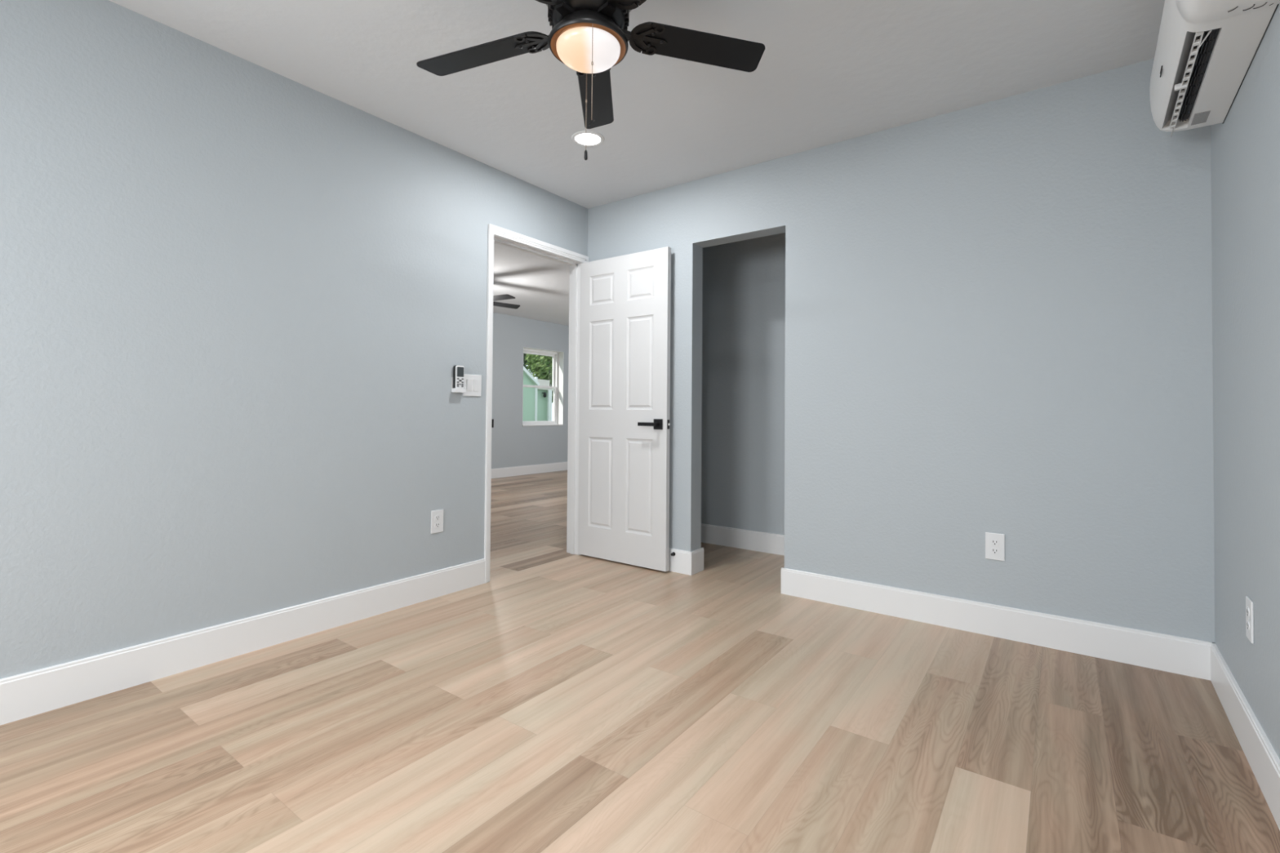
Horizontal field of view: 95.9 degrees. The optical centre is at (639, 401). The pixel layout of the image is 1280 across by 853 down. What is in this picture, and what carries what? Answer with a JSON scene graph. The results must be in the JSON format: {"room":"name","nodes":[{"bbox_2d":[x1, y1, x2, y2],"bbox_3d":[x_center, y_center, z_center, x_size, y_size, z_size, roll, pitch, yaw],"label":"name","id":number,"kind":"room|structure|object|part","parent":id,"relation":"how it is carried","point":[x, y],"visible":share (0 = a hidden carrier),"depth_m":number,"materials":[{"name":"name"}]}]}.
{"room":"empty bedroom","nodes":[
{"label":"empty bedroom","id":0,"kind":"room"},
{"bbox_2d":[0,0,587,679],"bbox_3d":[-0.400,-0.153,4.149,0.110,2.440,9.920,0,-1,36],"label":"wall","id":1,"kind":"structure","parent":0,"point":[241,300],"depth_m":2.27,"materials":[{"name":"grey paint"}]},
{"bbox_2d":[0,558,484,725],"bbox_3d":[-2.057,0.946,1.767,0.014,0.141,3.917,0,-1,36],"label":"baseboard","id":2,"kind":"structure","parent":1,"relation":"attached to","point":[26,695],"depth_m":2.25,"materials":[{"name":"white paint"}]},
{"bbox_2d":[431,509,443,533],"bbox_3d":[-1.089,0.642,3.101,0.008,0.121,0.075,0,-1,36],"label":"power outlet","id":3,"kind":"object","parent":1,"relation":"attached to","point":[437,516],"visible":1,"depth_m":3.10,"materials":[{"name":"white plastic"}]},
{"bbox_2d":[435,515,440,520],"bbox_3d":[-1.089,0.623,3.101,0.008,0.028,0.034,0,-1,36],"label":"socket","id":4,"kind":"object","parent":3,"relation":"attached to","point":[437,517],"depth_m":3.10,"materials":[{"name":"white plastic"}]},
{"bbox_2d":[435,522,440,528],"bbox_3d":[-1.089,0.662,3.101,0.008,0.028,0.034,0,-1,36],"label":"socket","id":5,"kind":"object","parent":3,"relation":"attached to","point":[437,525],"depth_m":3.10,"materials":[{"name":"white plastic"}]},
{"bbox_2d":[451,377,465,392],"bbox_3d":[-1.006,-0.093,3.199,0.031,0.085,0.072,0,-1,36],"label":"remote holder","id":6,"kind":"object","parent":1,"relation":"attached to","point":[453,390],"visible":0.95,"depth_m":3.18,"materials":[{"name":"white plastic"}]},
{"bbox_2d":[453,364,464,388],"bbox_3d":[-1.005,-0.129,3.199,0.025,0.147,0.058,0,-1,36],"label":"remote control","id":7,"kind":"object","parent":6,"relation":"in","point":[458,371],"visible":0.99,"depth_m":3.19,"materials":[{"name":"white plastic"}]},
{"bbox_2d":[462,373,481,396],"bbox_3d":[-0.953,-0.094,3.287,0.012,0.123,0.125,0,-1,36],"label":"light switch","id":8,"kind":"object","parent":1,"relation":"attached to","point":[473,383],"visible":0.98,"depth_m":3.29,"materials":[{"name":"white plastic"}]},
{"bbox_2d":[484,223,588,582],"bbox_3d":[-0.686,0.012,3.756,0.142,2.094,0.880,0,-1,36],"label":"trim","id":9,"kind":"structure","parent":1,"relation":"attached to","point":[496,234],"depth_m":3.97,"materials":[{"name":"white paint"}]},
{"bbox_3d":[-0.884,0.127,3.410,0.049,0.056,0.010,0,-1,36],"label":"strike plate","id":10,"kind":"part","parent":9,"relation":"part of","materials":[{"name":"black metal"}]},
{"bbox_3d":[-0.737,0.012,3.793,0.016,2.094,0.880,0,-1,36],"label":"door casing","id":11,"kind":"part","parent":9,"relation":"part of","materials":[{"name":"white paint"}]},
{"bbox_2d":[577,246,671,571],"bbox_3d":[-0.127,0.042,3.794,0.740,2.020,0.112,0,-1,36],"label":"door","id":12,"kind":"structure","parent":1,"relation":"in","point":[624,421],"depth_m":3.78,"materials":[{"name":"white paint"}]},
{"bbox_3d":[0.054,0.140,3.625,0.131,0.023,0.055,0,-1,36],"label":"lever","id":13,"kind":"part","parent":12,"relation":"part of","materials":[{"name":"black metal"}]},
{"bbox_3d":[0.114,0.140,3.618,0.066,0.066,0.009,0,-1,36],"label":"handle","id":14,"kind":"part","parent":12,"relation":"part of","materials":[{"name":"black metal"}]},
{"bbox_2d":[491,312,568,468],"bbox_3d":[-2.717,-0.110,7.895,0.200,2.440,6.600,0,-1,36],"label":"wall","id":15,"kind":"structure","parent":0,"point":[513,444],"depth_m":8.88,"materials":[{"name":"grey paint"}]},
{"bbox_2d":[491,462,567,478],"bbox_3d":[-2.639,1.039,7.814,0.014,0.141,6.600,0,-1,36],"label":"baseboard","id":16,"kind":"structure","parent":15,"relation":"attached to","point":[561,466],"depth_m":9.02,"materials":[{"name":"white paint"}]},
{"bbox_2d":[522,348,558,424],"bbox_3d":[-1.678,-0.229,9.412,0.080,1.228,0.900,0,-1,36],"label":"window","id":17,"kind":"structure","parent":15,"relation":"in","point":[555,355],"depth_m":9.70,"materials":[{"name":"white plastic"}]},
{"bbox_3d":[-1.691,-0.517,9.427,0.028,0.576,0.824,0,-1,36],"label":"sash","id":18,"kind":"part","parent":17,"relation":"part of","materials":[{"name":"white plastic"}]},
{"bbox_3d":[-1.669,0.041,9.399,0.028,0.612,0.824,0,-1,36],"label":"sash","id":19,"kind":"part","parent":17,"relation":"part of","materials":[{"name":"white plastic"}]},
{"bbox_2d":[522,424,563,426],"bbox_3d":[-1.599,0.376,9.341,0.127,0.018,0.900,0,-1,36],"label":"trim","id":20,"kind":"structure","parent":15,"relation":"attached to","point":[522,424],"depth_m":9.20,"materials":[{"name":"white paint"}]},
{"bbox_2d":[522,346,564,424],"bbox_3d":[-1.599,-0.229,9.354,0.117,1.228,0.900,0,-1,36],"label":"trim","id":21,"kind":"structure","parent":15,"relation":"attached to","point":[560,406],"depth_m":9.71,"materials":[{"name":"white paint"}]},
{"bbox_2d":[108,0,1164,325],"bbox_3d":[-1.355,-1.452,3.432,7.800,0.120,12.550,0,-1,36],"label":"ceiling","id":22,"kind":"structure","parent":0,"point":[828,72],"depth_m":2.44,"materials":[{"name":"white paint"}]},
{"bbox_2d":[493,293,519,309],"bbox_3d":[-1.790,-1.168,6.340,1.058,0.361,1.073,0,-1,36],"label":"ceiling fan","id":23,"kind":"object","parent":22,"relation":"hanging from","point":[506,296],"visible":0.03,"depth_m":6.46,"materials":[{"name":"brown metal"}]},
{"bbox_3d":[-1.520,-1.109,6.159,0.420,0.028,0.118,0,-1,30],"label":"fan blade","id":24,"kind":"part","parent":23,"relation":"part of","materials":[{"name":"black wood"}]},
{"bbox_3d":[-1.558,-1.103,6.569,0.420,0.028,0.118,1,-1,-42],"label":"fan blade","id":25,"kind":"part","parent":23,"relation":"part of","materials":[{"name":"black wood"}]},
{"bbox_2d":[571,130,604,146],"bbox_3d":[-0.276,-1.387,3.045,0.174,0.006,0.174,0,-1,36],"label":"recessed light","id":26,"kind":"object","parent":22,"relation":"in","point":[593,138],"visible":0.98,"depth_m":3.04,"materials":[{"name":"white paint"}]},
{"bbox_2d":[416,0,764,160],"bbox_3d":[-0.181,-1.096,1.721,1.166,0.629,1.116,0,-1,36],"label":"ceiling fan","id":27,"kind":"object","parent":22,"relation":"hanging from","point":[590,37],"visible":1,"depth_m":1.82,"materials":[{"name":"brown metal"}]},
{"bbox_3d":[-0.506,-1.127,1.877,0.454,0.049,0.118,0,-1,17],"label":"fan blade","id":28,"kind":"part","parent":27,"relation":"part of","materials":[{"name":"black wood"}]},
{"bbox_3d":[-0.173,-0.954,1.860,0.003,0.287,0.002,0,-1,36],"label":"pull chain","id":29,"kind":"part","parent":27,"relation":"part of","materials":[{"name":"metal"}]},
{"bbox_3d":[-0.158,-1.054,1.762,0.195,0.052,0.195,0,-1,0],"label":"lamp shade","id":30,"kind":"part","parent":27,"relation":"part of","materials":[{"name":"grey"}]},
{"bbox_3d":[-0.137,-0.953,1.652,0.003,0.295,0.002,0,-1,36],"label":"pull chain","id":31,"kind":"part","parent":27,"relation":"part of","materials":[{"name":"metal"}]},
{"bbox_3d":[-0.160,-1.133,2.131,0.118,0.038,0.455,0,-1,-1],"label":"fan blade","id":32,"kind":"part","parent":27,"relation":"part of","materials":[{"name":"black wood"}]},
{"bbox_3d":[0.059,-1.145,1.466,0.118,0.034,0.455,1,-1,-37],"label":"fan blade","id":33,"kind":"part","parent":27,"relation":"part of","materials":[{"name":"black wood"}]},
{"bbox_3d":[0.194,-1.151,1.872,0.455,0.034,0.118,1,-1,-18],"label":"fan blade","id":34,"kind":"part","parent":27,"relation":"part of","materials":[{"name":"black wood"}]},
{"bbox_2d":[0,470,1279,852],"bbox_3d":[-0.714,1.069,4.365,7.520,0.001,9.900,0,-1,36],"label":"floor","id":35,"kind":"structure","parent":0,"point":[562,701],"depth_m":1.77,"materials":[{"name":"brown wood"}]},
{"bbox_2d":[701,232,785,534],"bbox_3d":[0.902,-0.141,4.228,1.900,2.440,0.099,0,-1,36],"label":"wall","id":36,"kind":"structure","parent":0,"point":[744,292],"depth_m":4.26,"materials":[{"name":"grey paint"}]},
{"bbox_2d":[701,523,784,555],"bbox_3d":[0.819,1.007,4.193,1.800,0.141,0.014,0,-1,36],"label":"baseboard","id":37,"kind":"structure","parent":36,"relation":"attached to","point":[765,542],"depth_m":4.23,"materials":[{"name":"white paint"}]},
{"bbox_2d":[587,58,1214,642],"bbox_3d":[1.031,-0.158,3.133,3.400,2.440,0.125,0,-1,36],"label":"wall","id":38,"kind":"structure","parent":0,"point":[998,313],"depth_m":2.63,"materials":[{"name":"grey paint"}]},
{"bbox_2d":[668,547,703,575],"bbox_3d":[0.005,0.995,3.857,0.880,0.141,0.153,0,-1,36],"label":"baseboard","id":39,"kind":"structure","parent":38,"relation":"attached to","point":[687,562],"depth_m":3.59,"materials":[{"name":"white paint"}]},
{"bbox_2d":[985,532,1004,560],"bbox_3d":[1.607,0.655,2.613,0.075,0.121,0.008,0,-1,36],"label":"power outlet","id":40,"kind":"object","parent":38,"relation":"attached to","point":[994,542],"visible":1,"depth_m":2.61,"materials":[{"name":"white plastic"}]},
{"bbox_2d":[990,538,999,546],"bbox_3d":[1.607,0.636,2.613,0.034,0.028,0.008,0,-1,36],"label":"socket","id":41,"kind":"object","parent":40,"relation":"attached to","point":[993,542],"depth_m":2.61,"materials":[{"name":"white plastic"}]},
{"bbox_2d":[990,547,999,554],"bbox_3d":[1.607,0.675,2.613,0.034,0.028,0.008,0,-1,36],"label":"socket","id":42,"kind":"object","parent":40,"relation":"attached to","point":[993,550],"depth_m":2.61,"materials":[{"name":"white plastic"}]},
{"bbox_2d":[781,566,1214,679],"bbox_3d":[1.522,0.989,2.749,1.726,0.141,0.153,0,-1,36],"label":"baseboard","id":43,"kind":"structure","parent":38,"relation":"attached to","point":[1182,655],"depth_m":2.55,"materials":[{"name":"white paint"}]},
{"bbox_2d":[1210,3,1279,759],"bbox_3d":[0.721,-0.207,0.218,0.120,2.440,4.950,0,-1,38],"label":"wall","id":44,"kind":"structure","parent":0,"point":[1245,149],"depth_m":1.69,"materials":[{"name":"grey paint"}]},
{"bbox_2d":[1149,0,1279,137],"bbox_3d":[1.693,-1.124,1.731,0.194,0.298,0.930,0,-1,38],"label":"air conditioner","id":45,"kind":"object","parent":44,"relation":"attached to","point":[1206,50],"visible":1,"depth_m":1.68,"materials":[{"name":"white plastic"}]},
{"bbox_3d":[1.707,-0.991,1.810,0.015,0.014,0.658,0,-1,38],"label":"vane frame","id":46,"kind":"part","parent":45,"relation":"part of","materials":[{"name":"white plastic"}]},
{"bbox_2d":[1210,643,1279,830],"bbox_3d":[0.705,0.944,0.300,0.014,0.141,4.800,0,-1,38],"label":"baseboard","id":47,"kind":"structure","parent":44,"relation":"attached to","point":[1263,759],"depth_m":1.67,"materials":[{"name":"white paint"}]},
{"bbox_2d":[1245,595,1253,644],"bbox_3d":[1.798,0.642,1.703,0.008,0.121,0.075,0,-1,38],"label":"power outlet","id":48,"kind":"object","parent":44,"relation":"attached to","point":[1249,603],"visible":1,"depth_m":1.69,"materials":[{"name":"white plastic"}]},
{"bbox_2d":[1246,607,1249,617],"bbox_3d":[1.798,0.622,1.703,0.008,0.028,0.034,0,-1,36],"label":"socket","id":49,"kind":"object","parent":48,"relation":"attached to","point":[1247,608],"depth_m":1.70,"materials":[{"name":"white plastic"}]},
{"bbox_2d":[1246,620,1249,631],"bbox_3d":[1.797,0.661,1.702,0.008,0.028,0.034,0,-1,36],"label":"socket","id":50,"kind":"object","parent":48,"relation":"attached to","point":[1247,621],"depth_m":1.70,"materials":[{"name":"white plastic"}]},
{"label":"outside","id":51,"kind":"structure","parent":0,"visible":0},
{"bbox_3d":[-9.440,1.692,29.232,35.700,0.100,50.000,0,-1,36],"label":"lawn","id":52,"kind":"structure","parent":51,"visible":0},
{"bbox_2d":[523,353,528,368],"bbox_3d":[-5.741,-2.014,26.172,2.550,7.113,2.136,1,-1,-31],"label":"tree","id":53,"kind":"object","parent":52,"relation":"on","point":[525,362],"visible":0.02,"depth_m":26.08,"materials":[{"name":"green plant"}]},
{"bbox_2d":[522,366,553,421],"bbox_3d":[-5.597,-0.150,19.818,3.220,3.340,4.580,0,-1,36],"label":"garden shed","id":54,"kind":"object","parent":52,"relation":"on","point":[536,407],"visible":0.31,"depth_m":19.96,"materials":[{"name":"green"}]},
{"bbox_2d":[523,353,553,404],"bbox_3d":[-5.215,-1.542,31.636,4.139,6.356,3.891,0,-1,36],"label":"tree","id":55,"kind":"object","parent":52,"relation":"on","point":[540,366],"visible":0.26,"depth_m":30.05,"materials":[{"name":"green plant"}]}
]}

